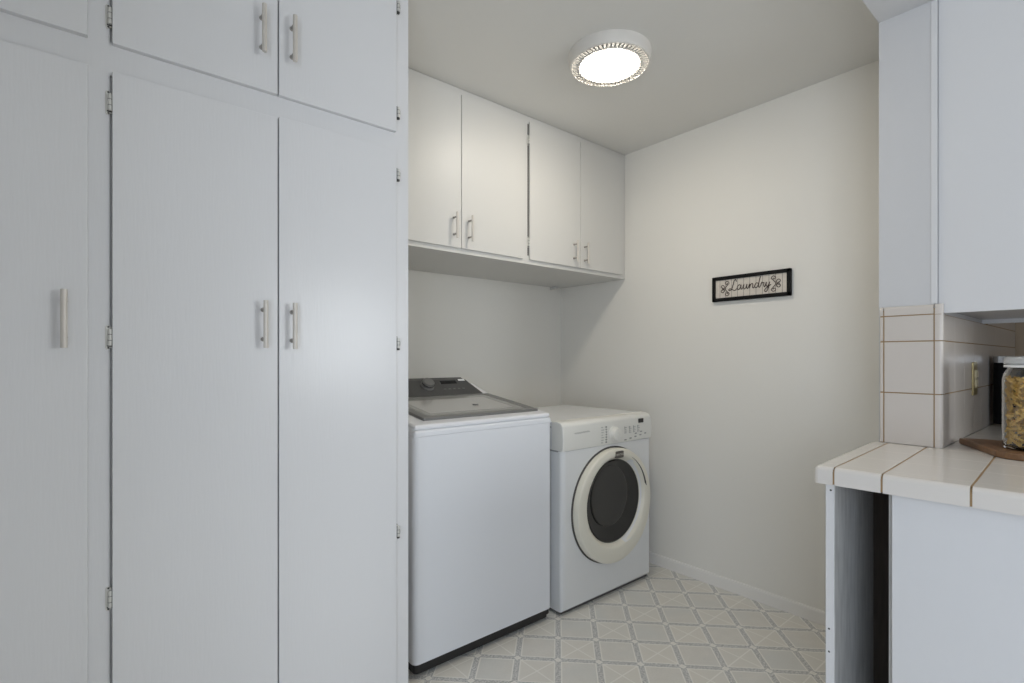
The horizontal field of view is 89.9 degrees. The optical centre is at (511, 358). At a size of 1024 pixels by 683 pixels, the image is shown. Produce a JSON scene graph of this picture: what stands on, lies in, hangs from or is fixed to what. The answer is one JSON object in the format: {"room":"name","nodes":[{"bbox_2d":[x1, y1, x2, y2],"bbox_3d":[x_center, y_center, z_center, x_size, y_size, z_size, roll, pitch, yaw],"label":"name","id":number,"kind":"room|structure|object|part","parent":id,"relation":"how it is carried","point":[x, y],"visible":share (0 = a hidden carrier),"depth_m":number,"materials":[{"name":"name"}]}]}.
{"room":"laundry room","nodes":[
{"label":"laundry room","id":0,"kind":"room"},
{"bbox_2d":[408,270,560,406],"bbox_3d":[-1.129,-0.025,2.405,3.950,2.440,0.100,0,0,-40],"label":"wall","id":1,"kind":"structure","parent":0,"point":[502,338],"depth_m":3.15,"materials":[{"name":"white paint"}]},
{"bbox_2d":[408,68,624,289],"bbox_3d":[-0.128,-0.856,2.788,1.720,0.776,0.594,0,0,-40],"label":"upper cabinet","id":2,"kind":"object","parent":1,"relation":"attached to","point":[497,192],"visible":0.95,"depth_m":2.56,"materials":[{"name":"white paint"}]},
{"bbox_3d":[-0.383,-0.860,2.243,0.378,0.708,0.014,0,0,-40],"label":"door","id":3,"kind":"part","parent":2,"relation":"part of","materials":[{"name":"white paint"}]},
{"bbox_3d":[-0.254,-0.601,2.319,0.010,0.118,0.036,0,0,-40],"label":"handle","id":4,"kind":"part","parent":2,"relation":"part of","materials":[{"name":"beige metal"}]},
{"bbox_3d":[-0.190,-0.599,2.373,0.010,0.118,0.036,0,0,-40],"label":"handle","id":5,"kind":"part","parent":2,"relation":"part of","materials":[{"name":"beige metal"}]},
{"bbox_3d":[-0.092,-0.860,2.486,0.374,0.708,0.014,0,0,-40],"label":"door","id":6,"kind":"part","parent":2,"relation":"part of","materials":[{"name":"white paint"}]},
{"bbox_3d":[0.233,-0.860,2.758,0.379,0.708,0.014,0,0,-40],"label":"door","id":7,"kind":"part","parent":2,"relation":"part of","materials":[{"name":"white paint"}]},
{"bbox_3d":[0.353,-0.591,2.826,0.010,0.118,0.036,0,0,-40],"label":"handle","id":8,"kind":"part","parent":2,"relation":"part of","materials":[{"name":"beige metal"}]},
{"bbox_3d":[0.420,-0.589,2.882,0.010,0.118,0.036,0,0,-40],"label":"handle","id":9,"kind":"part","parent":2,"relation":"part of","materials":[{"name":"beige metal"}]},
{"bbox_3d":[0.525,-0.860,3.002,0.376,0.708,0.014,0,0,-40],"label":"door","id":10,"kind":"part","parent":2,"relation":"part of","materials":[{"name":"white paint"}]},
{"bbox_2d":[408,563,825,682],"bbox_3d":[0.985,1.220,0.771,5.100,0.050,5.320,0,0,-40],"label":"floor","id":11,"kind":"structure","parent":0,"point":[665,625],"depth_m":2.14,"materials":[{"name":"tile"}]},
{"bbox_2d":[0,0,407,682],"bbox_3d":[-0.989,-0.025,1.509,1.236,2.438,0.636,0,0,-40],"label":"storage cabinet","id":12,"kind":"object","parent":11,"relation":"on","point":[204,203],"visible":1,"depth_m":1.31,"materials":[{"name":"white paint"}]},
{"bbox_3d":[-1.108,-0.971,1.054,0.364,0.476,0.018,0,0,-40],"label":"door","id":13,"kind":"part","parent":12,"relation":"part of","materials":[{"name":"white paint"}]},
{"bbox_3d":[-1.108,0.211,1.054,0.364,1.757,0.018,0,0,-40],"label":"door","id":14,"kind":"part","parent":12,"relation":"part of","materials":[{"name":"white paint"}]},
{"bbox_3d":[-0.982,-0.086,1.125,0.012,0.128,0.037,0,0,-40],"label":"handle","id":15,"kind":"part","parent":12,"relation":"part of","materials":[{"name":"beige metal"}]},
{"bbox_3d":[-0.795,-0.971,1.315,0.363,0.476,0.018,0,0,-40],"label":"door","id":16,"kind":"part","parent":12,"relation":"part of","materials":[{"name":"white paint"}]},
{"bbox_3d":[-0.795,0.211,1.315,0.363,1.757,0.018,0,0,-40],"label":"door","id":17,"kind":"part","parent":12,"relation":"part of","materials":[{"name":"white paint"}]},
{"bbox_3d":[-0.671,-0.885,1.384,0.012,0.128,0.037,0,0,-40],"label":"handle","id":18,"kind":"part","parent":12,"relation":"part of","materials":[{"name":"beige metal"}]},
{"bbox_3d":[-0.668,-0.091,1.386,0.012,0.128,0.037,0,0,-40],"label":"handle","id":19,"kind":"part","parent":12,"relation":"part of","materials":[{"name":"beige metal"}]},
{"bbox_3d":[-0.610,-0.888,1.435,0.012,0.128,0.037,0,0,-40],"label":"handle","id":20,"kind":"part","parent":12,"relation":"part of","materials":[{"name":"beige metal"}]},
{"bbox_3d":[-0.610,-0.089,1.435,0.012,0.128,0.037,0,0,-40],"label":"handle","id":21,"kind":"part","parent":12,"relation":"part of","materials":[{"name":"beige metal"}]},
{"bbox_3d":[-0.515,-0.971,1.549,0.359,0.476,0.018,0,0,-40],"label":"door","id":22,"kind":"part","parent":12,"relation":"part of","materials":[{"name":"white paint"}]},
{"bbox_3d":[-0.515,0.208,1.549,0.359,1.762,0.018,0,0,-40],"label":"door","id":23,"kind":"part","parent":12,"relation":"part of","materials":[{"name":"white paint"}]},
{"bbox_2d":[408,377,550,673],"bbox_3d":[-0.318,0.646,2.396,0.709,1.097,0.715,0,0,-40],"label":"washing machine","id":24,"kind":"object","parent":11,"relation":"on","point":[479,460],"visible":0.81,"depth_m":2.09,"materials":[{"name":"white metal"}]},
{"bbox_3d":[-0.417,0.130,2.534,0.072,0.064,0.069,0,0,-40],"label":"knob","id":25,"kind":"part","parent":24,"relation":"part of","materials":[{"name":"grey"}]},
{"bbox_3d":[-0.236,0.213,2.328,0.535,0.056,0.341,0,0,-40],"label":"glass","id":26,"kind":"part","parent":24,"relation":"part of","materials":[{"name":"grey"}]},
{"bbox_3d":[-0.233,0.213,2.324,0.602,0.065,0.383,0,0,-40],"label":"lid","id":27,"kind":"part","parent":24,"relation":"part of","materials":[{"name":"grey"}]},
{"bbox_2d":[534,405,651,613],"bbox_3d":[0.306,0.746,2.806,0.686,0.898,0.686,0,0,-40],"label":"dryer","id":28,"kind":"object","parent":11,"relation":"on","point":[600,485],"visible":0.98,"depth_m":2.51,"materials":[{"name":"white metal"}]},
{"bbox_3d":[0.475,0.363,2.604,0.686,0.134,0.076,0,0,-40],"label":"control panel","id":29,"kind":"part","parent":28,"relation":"part of","materials":[{"name":"white plastic"}]},
{"bbox_3d":[0.513,0.733,2.564,0.568,0.568,0.042,0,0,-40],"label":"door","id":30,"kind":"part","parent":28,"relation":"part of","materials":[{"name":"beige plastic"}]},
{"bbox_3d":[0.506,0.713,2.571,0.415,0.415,0.016,0,0,-40],"label":"glass","id":31,"kind":"part","parent":28,"relation":"part of","materials":[{"name":"black glass"}]},
{"bbox_3d":[0.524,0.383,2.578,0.080,0.080,0.034,0,0,-40],"label":"knob","id":32,"kind":"part","parent":28,"relation":"part of","materials":[{"name":"white plastic"}]},
{"bbox_2d":[826,484,1023,682],"bbox_3d":[1.903,0.760,1.776,2.197,0.868,0.781,0,0,-40],"label":"base cabinet","id":33,"kind":"object","parent":11,"relation":"on","point":[918,590],"visible":0.8,"depth_m":1.21,"materials":[{"name":"white paint"}]},
{"bbox_2d":[815,423,1023,515],"bbox_3d":[1.901,0.303,1.754,2.227,0.045,0.849,0,0,-40],"label":"countertop","id":34,"kind":"structure","parent":33,"relation":"on","point":[958,474],"depth_m":1.27,"materials":[{"name":"white tile"}]},
{"bbox_2d":[959,438,1023,460],"bbox_3d":[1.496,0.271,1.481,0.284,0.019,0.345,0,0,-40],"label":"cutting board","id":35,"kind":"object","parent":34,"relation":"on","point":[995,448],"visible":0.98,"depth_m":1.51,"materials":[{"name":"brown wood"}]},
{"bbox_2d":[1002,356,1023,450],"bbox_3d":[1.489,0.126,1.456,0.144,0.269,0.144,0,0,-40],"label":"glass jar","id":36,"kind":"object","parent":35,"relation":"on","point":[1013,376],"visible":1,"depth_m":1.45,"materials":[{"name":"clear glass"}]},
{"bbox_3d":[1.489,0.008,1.456,0.136,0.032,0.136,0,0,-40],"label":"lid","id":37,"kind":"part","parent":36,"relation":"part of","materials":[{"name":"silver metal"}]},
{"bbox_2d":[993,356,1013,423],"bbox_3d":[2.131,0.136,2.117,0.297,0.288,0.189,0,0,-40],"label":"toaster","id":38,"kind":"object","parent":34,"relation":"on","point":[999,369],"visible":0.28,"depth_m":2.09,"materials":[{"name":"black plastic"}]},
{"bbox_3d":[1.136,0.762,1.026,0.018,0.865,0.614,0,0,-42],"label":"panel","id":39,"kind":"part","parent":33,"relation":"part of","materials":[{"name":"white paint"}]},
{"bbox_2d":[408,0,878,154],"bbox_3d":[0.985,-1.276,0.771,5.100,0.060,5.320,0,0,-40],"label":"ceiling","id":40,"kind":"structure","parent":0,"point":[712,60],"depth_m":2.09,"materials":[{"name":"white paint"}]},
{"bbox_2d":[568,29,651,86],"bbox_3d":[0.401,-1.210,2.110,0.336,0.070,0.336,0,0,-40],"label":"ceiling light","id":41,"kind":"object","parent":40,"relation":"attached to","point":[612,57],"visible":1,"depth_m":2.04,"materials":[{"name":"white glass"}]},
{"bbox_2d":[581,49,638,81],"bbox_3d":[0.401,-1.196,2.110,0.236,0.040,0.236,0,0,-40],"label":"diffuser","id":42,"kind":"object","parent":41,"relation":"attached to","point":[598,65],"depth_m":2.07,"materials":[{"name":"white"}]},
{"bbox_2d":[561,60,878,610],"bbox_3d":[1.016,-0.025,2.839,0.100,2.440,1.985,0,0,-40],"label":"wall","id":43,"kind":"structure","parent":0,"point":[744,400],"depth_m":2.57,"materials":[{"name":"white paint"}]},
{"bbox_2d":[649,551,825,625],"bbox_3d":[0.977,1.164,2.799,0.012,0.061,1.973,0,0,-40],"label":"baseboard","id":44,"kind":"structure","parent":43,"relation":"attached to","point":[790,606],"depth_m":2.57,"materials":[{"name":"white paint"}]},
{"bbox_2d":[712,268,791,301],"bbox_3d":[1.181,-0.357,2.549,0.018,0.128,0.390,0,0,-40],"label":"sign","id":45,"kind":"object","parent":43,"relation":"attached to","point":[772,283],"visible":1,"depth_m":2.53,"materials":[{"name":"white wood"}]},
{"bbox_3d":[1.183,-0.357,2.551,0.011,0.104,0.366,0,0,-40],"label":"plank panel","id":46,"kind":"part","parent":45,"relation":"part of","materials":[{"name":"beige wood"}]},
{"bbox_2d":[862,0,932,22],"bbox_3d":[0.037,-1.188,0.627,3.260,0.115,0.155,0,0,-40],"label":"ceiling","id":47,"kind":"structure","parent":0,"point":[882,10],"depth_m":1.65,"materials":[{"name":"white paint"}]},
{"bbox_2d":[879,0,992,448],"bbox_3d":[1.955,-0.025,2.229,1.740,2.440,0.155,0,0,-40],"label":"wall partition","id":48,"kind":"structure","parent":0,"point":[904,38],"depth_m":1.68,"materials":[{"name":"white paint"}]},
{"bbox_2d":[880,303,944,447],"bbox_3d":[1.295,0.055,1.664,0.030,0.450,0.165,0,0,-40],"label":"tiled wall","id":49,"kind":"structure","parent":48,"relation":"attached to","point":[912,347],"depth_m":1.65,"materials":[{"name":"white tile"}]},
{"bbox_2d":[931,0,1023,323],"bbox_3d":[1.740,-0.692,1.736,0.784,1.103,0.359,0,0,-40],"label":"upper cabinet","id":50,"kind":"object","parent":48,"relation":"attached to","point":[981,42],"visible":0.94,"depth_m":1.54,"materials":[{"name":"white paint"}]},
{"bbox_2d":[942,315,1014,445],"bbox_3d":[1.977,-0.010,2.138,1.621,0.580,0.012,0,0,-40],"label":"tile backsplash","id":51,"kind":"structure","parent":48,"relation":"attached to","point":[967,342],"depth_m":1.89,"materials":[{"name":"white tile"}]},
{"bbox_2d":[972,362,977,394],"bbox_3d":[1.736,0.076,1.922,0.080,0.124,0.012,0,0,-40],"label":"outlet plate","id":52,"kind":"object","parent":51,"relation":"attached to","point":[974,364],"visible":1,"depth_m":1.91,"materials":[{"name":"gold metal"}]},
{"bbox_2d":[975,369,977,387],"bbox_3d":[1.738,0.076,1.921,0.036,0.068,0.007,0,0,-40],"label":"socket","id":53,"kind":"object","parent":52,"relation":"attached to","point":[976,372],"depth_m":1.91,"materials":[{"name":"beige"}]},
{"bbox_2d":[1015,322,1023,355],"bbox_3d":[3.590,-0.025,1.552,0.100,2.440,2.980,0,0,-40],"label":"wall","id":54,"kind":"structure","parent":0,"point":[1019,327],"depth_m":2.64,"materials":[{"name":"beige paint"}]}
]}

